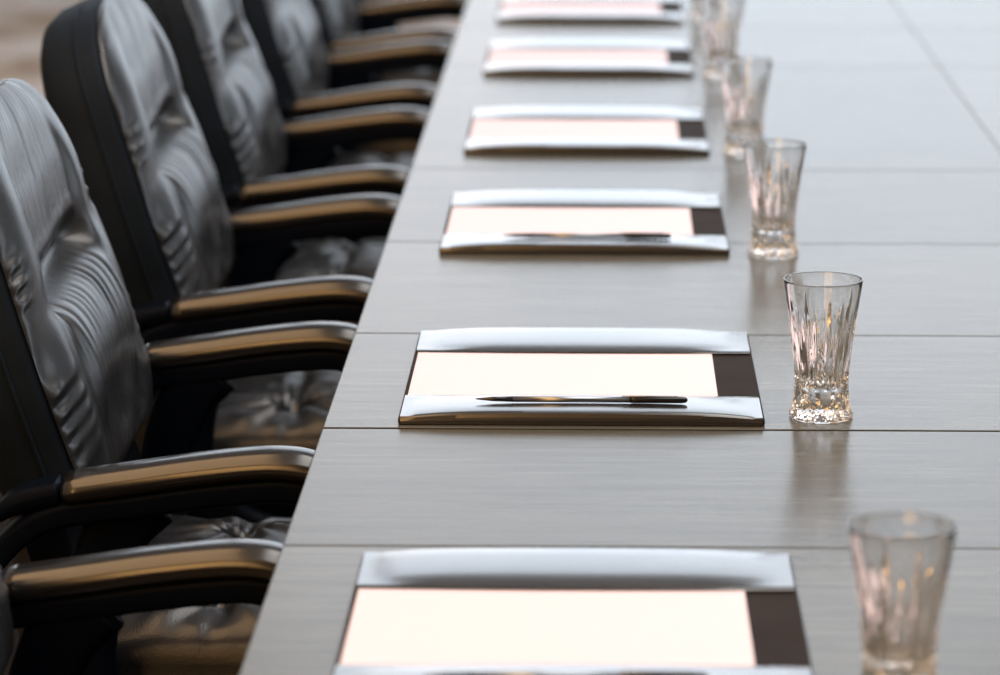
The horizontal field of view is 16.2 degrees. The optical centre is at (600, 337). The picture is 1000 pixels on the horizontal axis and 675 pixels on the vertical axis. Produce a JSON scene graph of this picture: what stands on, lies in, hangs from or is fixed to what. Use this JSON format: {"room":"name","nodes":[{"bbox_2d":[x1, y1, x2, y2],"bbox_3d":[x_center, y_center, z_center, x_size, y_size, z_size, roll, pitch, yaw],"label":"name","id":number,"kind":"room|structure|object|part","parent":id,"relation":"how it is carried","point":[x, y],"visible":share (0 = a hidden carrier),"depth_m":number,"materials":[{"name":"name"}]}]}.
{"room":"conference room","nodes":[
{"label":"conference room","id":0,"kind":"room"},
{"bbox_2d":[0,0,460,674],"bbox_3d":[0.498,0.433,5.609,10.600,0.120,19.600,0,12,0],"label":"floor","id":1,"kind":"structure","parent":0,"point":[23,23],"depth_m":12.49,"materials":[{"name":"carpet"}]},
{"bbox_2d":[0,538,282,674],"bbox_3d":[-0.345,0.437,2.790,0.715,1.025,0.654,0,12,0],"label":"chair","id":2,"kind":"object","parent":1,"relation":"on","point":[67,609],"visible":0.85,"depth_m":3.02,"materials":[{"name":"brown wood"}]},
{"bbox_3d":[-0.561,0.125,2.725,0.136,0.389,0.532,0,12,0],"label":"backrest","id":3,"kind":"part","parent":2,"relation":"part of","materials":[{"name":"black leather"}]},
{"bbox_3d":[-0.388,0.203,3.045,0.263,0.054,0.058,0,12,0],"label":"armrest","id":4,"kind":"part","parent":2,"relation":"part of","materials":[{"name":"wood"}]},
{"bbox_2d":[0,78,357,674],"bbox_3d":[-0.344,0.244,3.710,0.715,1.025,0.654,0,12,0],"label":"chair","id":5,"kind":"object","parent":1,"relation":"on","point":[79,377],"visible":0.65,"depth_m":3.49,"materials":[{"name":"leather"}]},
{"bbox_3d":[-0.560,-0.068,3.645,0.136,0.389,0.532,0,12,0],"label":"backrest","id":6,"kind":"part","parent":5,"relation":"part of","materials":[{"name":"black leather"}]},
{"bbox_3d":[-0.533,0.201,3.701,0.144,0.333,0.484,0,12,0],"label":"panel","id":7,"kind":"part","parent":5,"relation":"part of","materials":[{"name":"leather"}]},
{"bbox_3d":[-0.437,0.284,3.451,0.326,0.327,0.123,0,12,0],"label":"arm frame","id":8,"kind":"part","parent":5,"relation":"part of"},
{"bbox_3d":[-0.388,0.132,3.382,0.263,0.054,0.058,0,12,0],"label":"armrest","id":9,"kind":"part","parent":5,"relation":"part of","materials":[{"name":"wood"}]},
{"bbox_3d":[-0.306,0.259,3.713,0.534,0.081,0.480,0,12,0],"label":"seat","id":10,"kind":"part","parent":5,"relation":"part of","materials":[{"name":"black leather"}]},
{"bbox_3d":[-0.437,0.176,3.963,0.326,0.327,0.123,0,12,0],"label":"arm frame","id":11,"kind":"part","parent":5,"relation":"part of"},
{"bbox_3d":[-0.388,0.009,3.965,0.263,0.054,0.058,0,12,0],"label":"armrest","id":12,"kind":"part","parent":5,"relation":"part of","materials":[{"name":"wood"}]},
{"bbox_2d":[40,0,400,522],"bbox_3d":[-0.343,0.065,4.561,0.715,1.025,0.654,0,12,0],"label":"chair","id":13,"kind":"object","parent":1,"relation":"on","point":[110,75],"visible":0.57,"depth_m":4.31,"materials":[{"name":"leather"}]},
{"bbox_3d":[-0.532,0.022,4.553,0.144,0.333,0.484,0,12,0],"label":"panel","id":14,"kind":"part","parent":13,"relation":"part of","materials":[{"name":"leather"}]},
{"bbox_3d":[-0.559,-0.247,4.496,0.136,0.389,0.532,0,12,0],"label":"backrest","id":15,"kind":"part","parent":13,"relation":"part of","materials":[{"name":"black leather"}]},
{"bbox_3d":[-0.436,0.105,4.303,0.326,0.327,0.123,0,12,0],"label":"arm frame","id":16,"kind":"part","parent":13,"relation":"part of","materials":[{"name":"brown wood"}]},
{"bbox_3d":[-0.387,-0.047,4.233,0.263,0.054,0.058,0,12,0],"label":"armrest","id":17,"kind":"part","parent":13,"relation":"part of","materials":[{"name":"wood"}]},
{"bbox_3d":[-0.305,0.079,4.564,0.534,0.081,0.480,0,12,0],"label":"seat","id":18,"kind":"part","parent":13,"relation":"part of","materials":[{"name":"black leather"}]},
{"bbox_3d":[-0.436,-0.003,4.814,0.326,0.327,0.123,0,12,0],"label":"arm frame","id":19,"kind":"part","parent":13,"relation":"part of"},
{"bbox_3d":[-0.387,-0.170,4.817,0.263,0.054,0.058,0,12,0],"label":"armrest","id":20,"kind":"part","parent":13,"relation":"part of","materials":[{"name":"wood"}]},
{"bbox_2d":[142,0,429,324],"bbox_3d":[-0.347,-0.110,5.393,0.715,1.025,0.654,0,12,0],"label":"chair","id":21,"kind":"object","parent":1,"relation":"on","point":[228,89],"visible":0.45,"depth_m":5.19,"materials":[{"name":"leather"}]},
{"bbox_3d":[-0.536,-0.153,5.384,0.144,0.333,0.484,0,12,0],"label":"panel","id":22,"kind":"part","parent":21,"relation":"part of","materials":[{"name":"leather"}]},
{"bbox_3d":[-0.563,-0.423,5.328,0.136,0.389,0.532,0,12,0],"label":"backrest","id":23,"kind":"part","parent":21,"relation":"part of","materials":[{"name":"black leather"}]},
{"bbox_3d":[-0.440,-0.070,5.135,0.326,0.327,0.123,0,12,0],"label":"arm frame","id":24,"kind":"part","parent":21,"relation":"part of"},
{"bbox_3d":[-0.391,-0.222,5.065,0.263,0.054,0.058,0,12,0],"label":"armrest","id":25,"kind":"part","parent":21,"relation":"part of","materials":[{"name":"wood"}]},
{"bbox_3d":[-0.310,-0.096,5.396,0.534,0.081,0.480,0,12,0],"label":"seat","id":26,"kind":"part","parent":21,"relation":"part of","materials":[{"name":"black leather"}]},
{"bbox_3d":[-0.440,-0.178,5.646,0.326,0.327,0.123,0,12,0],"label":"arm frame","id":27,"kind":"part","parent":21,"relation":"part of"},
{"bbox_3d":[-0.391,-0.345,5.648,0.263,0.054,0.058,0,12,0],"label":"armrest","id":28,"kind":"part","parent":21,"relation":"part of","materials":[{"name":"wood"}]},
{"bbox_2d":[239,0,452,245],"bbox_3d":[-0.347,-0.292,6.254,0.715,1.025,0.654,0,12,0],"label":"chair","id":29,"kind":"object","parent":1,"relation":"on","point":[286,35],"visible":0.35,"depth_m":6.03,"materials":[{"name":"leather"}]},
{"bbox_3d":[-0.562,-0.604,6.189,0.136,0.389,0.532,0,12,0],"label":"backrest","id":30,"kind":"part","parent":29,"relation":"part of","materials":[{"name":"black leather"}]},
{"bbox_3d":[-0.440,-0.251,5.996,0.326,0.327,0.123,0,12,0],"label":"arm frame","id":31,"kind":"part","parent":29,"relation":"part of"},
{"bbox_3d":[-0.391,-0.404,5.926,0.263,0.054,0.058,0,12,0],"label":"armrest","id":32,"kind":"part","parent":29,"relation":"part of","materials":[{"name":"wood"}]},
{"bbox_3d":[-0.309,-0.277,6.257,0.534,0.081,0.480,0,12,0],"label":"seat","id":33,"kind":"part","parent":29,"relation":"part of","materials":[{"name":"black leather"}]},
{"bbox_3d":[-0.439,-0.359,6.508,0.326,0.327,0.123,0,12,0],"label":"arm frame","id":34,"kind":"part","parent":29,"relation":"part of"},
{"bbox_3d":[-0.390,-0.526,6.510,0.263,0.054,0.058,0,12,0],"label":"armrest","id":35,"kind":"part","parent":29,"relation":"part of","materials":[{"name":"wood"}]},
{"bbox_2d":[309,0,467,158],"bbox_3d":[-0.346,-0.456,7.037,0.715,1.025,0.654,0,12,0],"label":"chair","id":36,"kind":"object","parent":1,"relation":"on","point":[340,22],"visible":0.16,"depth_m":6.82,"materials":[{"name":"leather"}]},
{"bbox_3d":[-0.562,-0.768,6.972,0.136,0.389,0.532,0,12,0],"label":"backrest","id":37,"kind":"part","parent":36,"relation":"part of","materials":[{"name":"black leather"}]},
{"bbox_3d":[-0.439,-0.416,6.779,0.326,0.327,0.123,0,12,0],"label":"arm frame","id":38,"kind":"part","parent":36,"relation":"part of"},
{"bbox_3d":[-0.308,-0.442,7.040,0.534,0.081,0.480,0,12,0],"label":"seat","id":39,"kind":"part","parent":36,"relation":"part of","materials":[{"name":"black leather"}]},
{"bbox_3d":[-0.390,-0.568,6.709,0.263,0.054,0.058,0,12,0],"label":"armrest","id":40,"kind":"part","parent":36,"relation":"part of","materials":[{"name":"wood"}]},
{"bbox_3d":[-0.438,-0.524,7.290,0.326,0.327,0.123,0,12,0],"label":"arm frame","id":41,"kind":"part","parent":36,"relation":"part of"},
{"bbox_3d":[-0.389,-0.691,7.292,0.263,0.054,0.058,0,12,0],"label":"armrest","id":42,"kind":"part","parent":36,"relation":"part of","materials":[{"name":"wood"}]},
{"bbox_2d":[355,0,443,86],"bbox_3d":[-0.345,-0.625,7.840,0.715,1.025,0.654,0,12,0],"label":"chair","id":43,"kind":"object","parent":1,"relation":"on","point":[425,76],"visible":0.02,"depth_m":7.62,"materials":[{"name":"leather"}]},
{"bbox_3d":[-0.389,-0.737,7.512,0.263,0.054,0.058,0,12,0],"label":"armrest","id":44,"kind":"part","parent":43,"relation":"part of","materials":[{"name":"wood"}]},
{"bbox_3d":[-0.438,-0.585,7.581,0.326,0.327,0.123,0,12,0],"label":"arm frame","id":45,"kind":"part","parent":43,"relation":"part of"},
{"bbox_3d":[-0.307,-0.610,7.843,0.534,0.081,0.480,0,12,0],"label":"seat","id":46,"kind":"part","parent":43,"relation":"part of","materials":[{"name":"black leather"}]},
{"bbox_2d":[239,0,999,674],"bbox_3d":[0.578,0.100,5.104,1.688,0.740,7.848,0,12,0],"label":"conference table","id":47,"kind":"object","parent":1,"relation":"on","point":[895,104],"visible":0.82,"depth_m":3.84,"materials":[{"name":"grey wood"}]},
{"bbox_2d":[332,548,812,674],"bbox_3d":[-0.020,0.221,2.688,0.353,0.013,0.408,0,12,0],"label":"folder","id":48,"kind":"object","parent":47,"relation":"on","point":[778,637],"visible":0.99,"depth_m":2.80,"materials":[{"name":"leather"}]},
{"bbox_2d":[340,588,754,665],"bbox_3d":[-0.039,0.221,2.690,0.307,0.001,0.300,0,12,0],"label":"paper pad","id":49,"kind":"object","parent":48,"relation":"on","point":[387,625],"visible":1,"depth_m":2.68,"materials":[{"name":"white paper"}]},
{"bbox_2d":[429,671,707,674],"bbox_3d":[-0.025,0.244,2.527,0.206,0.007,0.007,0,12,0],"label":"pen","id":50,"kind":"object","parent":48,"relation":"on","point":[620,672],"visible":1,"depth_m":2.52,"materials":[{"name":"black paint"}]},
{"bbox_3d":[-0.020,0.252,2.537,0.349,0.013,0.099,0,12,0],"label":"rail","id":51,"kind":"part","parent":48,"relation":"part of","materials":[{"name":"metal"}]},
{"bbox_3d":[-0.020,0.190,2.834,0.349,0.013,0.111,0,12,0],"label":"rail","id":52,"kind":"part","parent":48,"relation":"part of","materials":[{"name":"metal"}]},
{"bbox_2d":[398,327,764,425],"bbox_3d":[-0.018,0.036,3.564,0.353,0.013,0.408,0,12,0],"label":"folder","id":53,"kind":"object","parent":47,"relation":"on","point":[737,402],"visible":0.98,"depth_m":3.50,"materials":[{"name":"metal"}]},
{"bbox_2d":[408,352,717,395],"bbox_3d":[-0.037,0.036,3.566,0.307,0.001,0.300,0,12,0],"label":"paper pad","id":54,"kind":"object","parent":53,"relation":"on","point":[435,373],"visible":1,"depth_m":3.56,"materials":[{"name":"white paper"}]},
{"bbox_3d":[-0.018,0.068,3.413,0.349,0.013,0.099,0,12,0],"label":"rail","id":55,"kind":"part","parent":53,"relation":"part of","materials":[{"name":"metal"}]},
{"bbox_2d":[476,395,687,402],"bbox_3d":[-0.018,0.060,3.402,0.206,0.007,0.007,0,12,0],"label":"pen","id":56,"kind":"object","parent":53,"relation":"on","point":[625,398],"visible":1,"depth_m":3.40,"materials":[{"name":"silver metal"}]},
{"bbox_3d":[-0.018,0.005,3.710,0.349,0.013,0.111,0,12,0],"label":"rail","id":57,"kind":"part","parent":53,"relation":"part of","materials":[{"name":"metal"}]},
{"bbox_2d":[439,190,729,254],"bbox_3d":[-0.019,-0.149,4.443,0.353,0.013,0.408,0,12,0],"label":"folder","id":58,"kind":"object","parent":47,"relation":"on","point":[709,237],"visible":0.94,"depth_m":4.37,"materials":[{"name":"metal"}]},
{"bbox_2d":[446,206,692,234],"bbox_3d":[-0.038,-0.148,4.444,0.307,0.001,0.300,0,12,0],"label":"paper pad","id":59,"kind":"object","parent":58,"relation":"on","point":[463,220],"visible":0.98,"depth_m":4.44,"materials":[{"name":"white paper"}]},
{"bbox_3d":[-0.019,-0.117,4.292,0.349,0.013,0.099,0,12,0],"label":"rail","id":60,"kind":"part","parent":58,"relation":"part of","materials":[{"name":"metal"}]},
{"bbox_3d":[-0.019,-0.179,4.588,0.349,0.013,0.111,0,12,0],"label":"rail","id":61,"kind":"part","parent":58,"relation":"part of","materials":[{"name":"metal"}]},
{"bbox_2d":[503,232,670,238],"bbox_3d":[-0.016,-0.125,4.281,0.206,0.007,0.007,0,12,0],"label":"pen","id":62,"kind":"object","parent":58,"relation":"on","point":[648,235],"visible":1,"depth_m":4.28,"materials":[{"name":"silver metal"}]},
{"bbox_2d":[464,106,709,154],"bbox_3d":[-0.019,-0.311,5.213,0.353,0.013,0.408,0,12,0],"label":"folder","id":63,"kind":"object","parent":47,"relation":"on","point":[692,140],"visible":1,"depth_m":5.09,"materials":[{"name":"metal"}]},
{"bbox_2d":[469,119,678,138],"bbox_3d":[-0.038,-0.310,5.214,0.307,0.001,0.300,0,12,0],"label":"paper pad","id":64,"kind":"object","parent":63,"relation":"on","point":[481,128],"visible":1,"depth_m":5.21,"materials":[{"name":"white paper"}]},
{"bbox_3d":[-0.020,-0.279,5.062,0.349,0.013,0.099,0,12,0],"label":"rail","id":65,"kind":"part","parent":63,"relation":"part of","materials":[{"name":"metal"}]},
{"bbox_3d":[-0.019,-0.342,5.359,0.349,0.013,0.111,0,12,0],"label":"rail","id":66,"kind":"part","parent":63,"relation":"part of","materials":[{"name":"metal"}]},
{"bbox_2d":[483,39,693,75],"bbox_3d":[-0.020,-0.485,6.043,0.353,0.013,0.408,0,12,0],"label":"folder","id":67,"kind":"object","parent":47,"relation":"on","point":[679,59],"visible":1,"depth_m":5.91,"materials":[{"name":"leather"}]},
{"bbox_2d":[488,49,667,63],"bbox_3d":[-0.039,-0.485,6.044,0.307,0.001,0.300,0,12,0],"label":"paper pad","id":68,"kind":"object","parent":67,"relation":"on","point":[644,56],"visible":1,"depth_m":6.04,"materials":[{"name":"white paper"}]},
{"bbox_3d":[-0.020,-0.454,5.892,0.349,0.013,0.099,0,12,0],"label":"rail","id":69,"kind":"part","parent":67,"relation":"part of","materials":[{"name":"metal"}]},
{"bbox_3d":[-0.020,-0.516,6.188,0.349,0.013,0.111,0,12,0],"label":"rail","id":70,"kind":"part","parent":67,"relation":"part of","materials":[{"name":"metal"}]},
{"bbox_2d":[496,0,683,22],"bbox_3d":[-0.019,-0.640,6.777,0.353,0.013,0.408,0,12,0],"label":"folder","id":71,"kind":"object","parent":47,"relation":"on","point":[671,10],"visible":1,"depth_m":6.58,"materials":[{"name":"leather"}]},
{"bbox_2d":[500,1,660,12],"bbox_3d":[-0.038,-0.639,6.778,0.307,0.001,0.300,0,12,0],"label":"paper pad","id":72,"kind":"object","parent":71,"relation":"on","point":[507,6],"visible":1,"depth_m":6.78,"materials":[{"name":"white paper"}]},
{"bbox_3d":[-0.019,-0.608,6.626,0.349,0.013,0.099,0,12,0],"label":"rail","id":73,"kind":"part","parent":71,"relation":"part of","materials":[{"name":"metal"}]},
{"bbox_3d":[-0.019,-0.670,6.922,0.349,0.013,0.111,0,12,0],"label":"rail","id":74,"kind":"part","parent":71,"relation":"part of","materials":[{"name":"metal"}]},
{"bbox_2d":[689,0,701,21],"bbox_3d":[0.198,-0.669,6.624,0.077,0.137,0.077,-5,13,-25],"label":"crystal glass","id":75,"kind":"object","parent":47,"relation":"on","point":[695,14],"visible":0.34,"depth_m":6.62,"materials":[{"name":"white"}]},
{"bbox_2d":[699,0,744,79],"bbox_3d":[0.201,-0.501,5.822,0.077,0.137,0.077,-5,13,-25],"label":"crystal glass","id":76,"kind":"object","parent":47,"relation":"on","point":[721,19],"visible":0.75,"depth_m":5.80,"materials":[{"name":"clear glass"}]},
{"bbox_2d":[719,56,772,156],"bbox_3d":[0.207,-0.331,5.014,0.077,0.137,0.077,1,12,2],"label":"crystal glass","id":77,"kind":"object","parent":47,"relation":"on","point":[745,79],"visible":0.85,"depth_m":4.99,"materials":[{"name":"clear glass"}]},
{"bbox_2d":[743,138,806,258],"bbox_3d":[0.210,-0.168,4.241,0.077,0.137,0.077,5,13,21],"label":"crystal glass","id":78,"kind":"object","parent":47,"relation":"on","point":[774,166],"visible":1,"depth_m":4.22,"materials":[{"name":"clear glass"}]},
{"bbox_2d":[783,271,862,422],"bbox_3d":[0.215,0.010,3.396,0.077,0.137,0.077,-1,12,-6],"label":"crystal glass","id":79,"kind":"object","parent":47,"relation":"on","point":[822,306],"visible":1,"depth_m":3.38,"materials":[{"name":"clear glass"}]},
{"bbox_2d":[848,511,956,674],"bbox_3d":[0.214,0.200,2.494,0.077,0.137,0.077,8,14,32],"label":"crystal glass","id":80,"kind":"object","parent":47,"relation":"on","point":[901,559],"visible":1,"depth_m":2.47,"materials":[{"name":"clear glass"}]}
]}

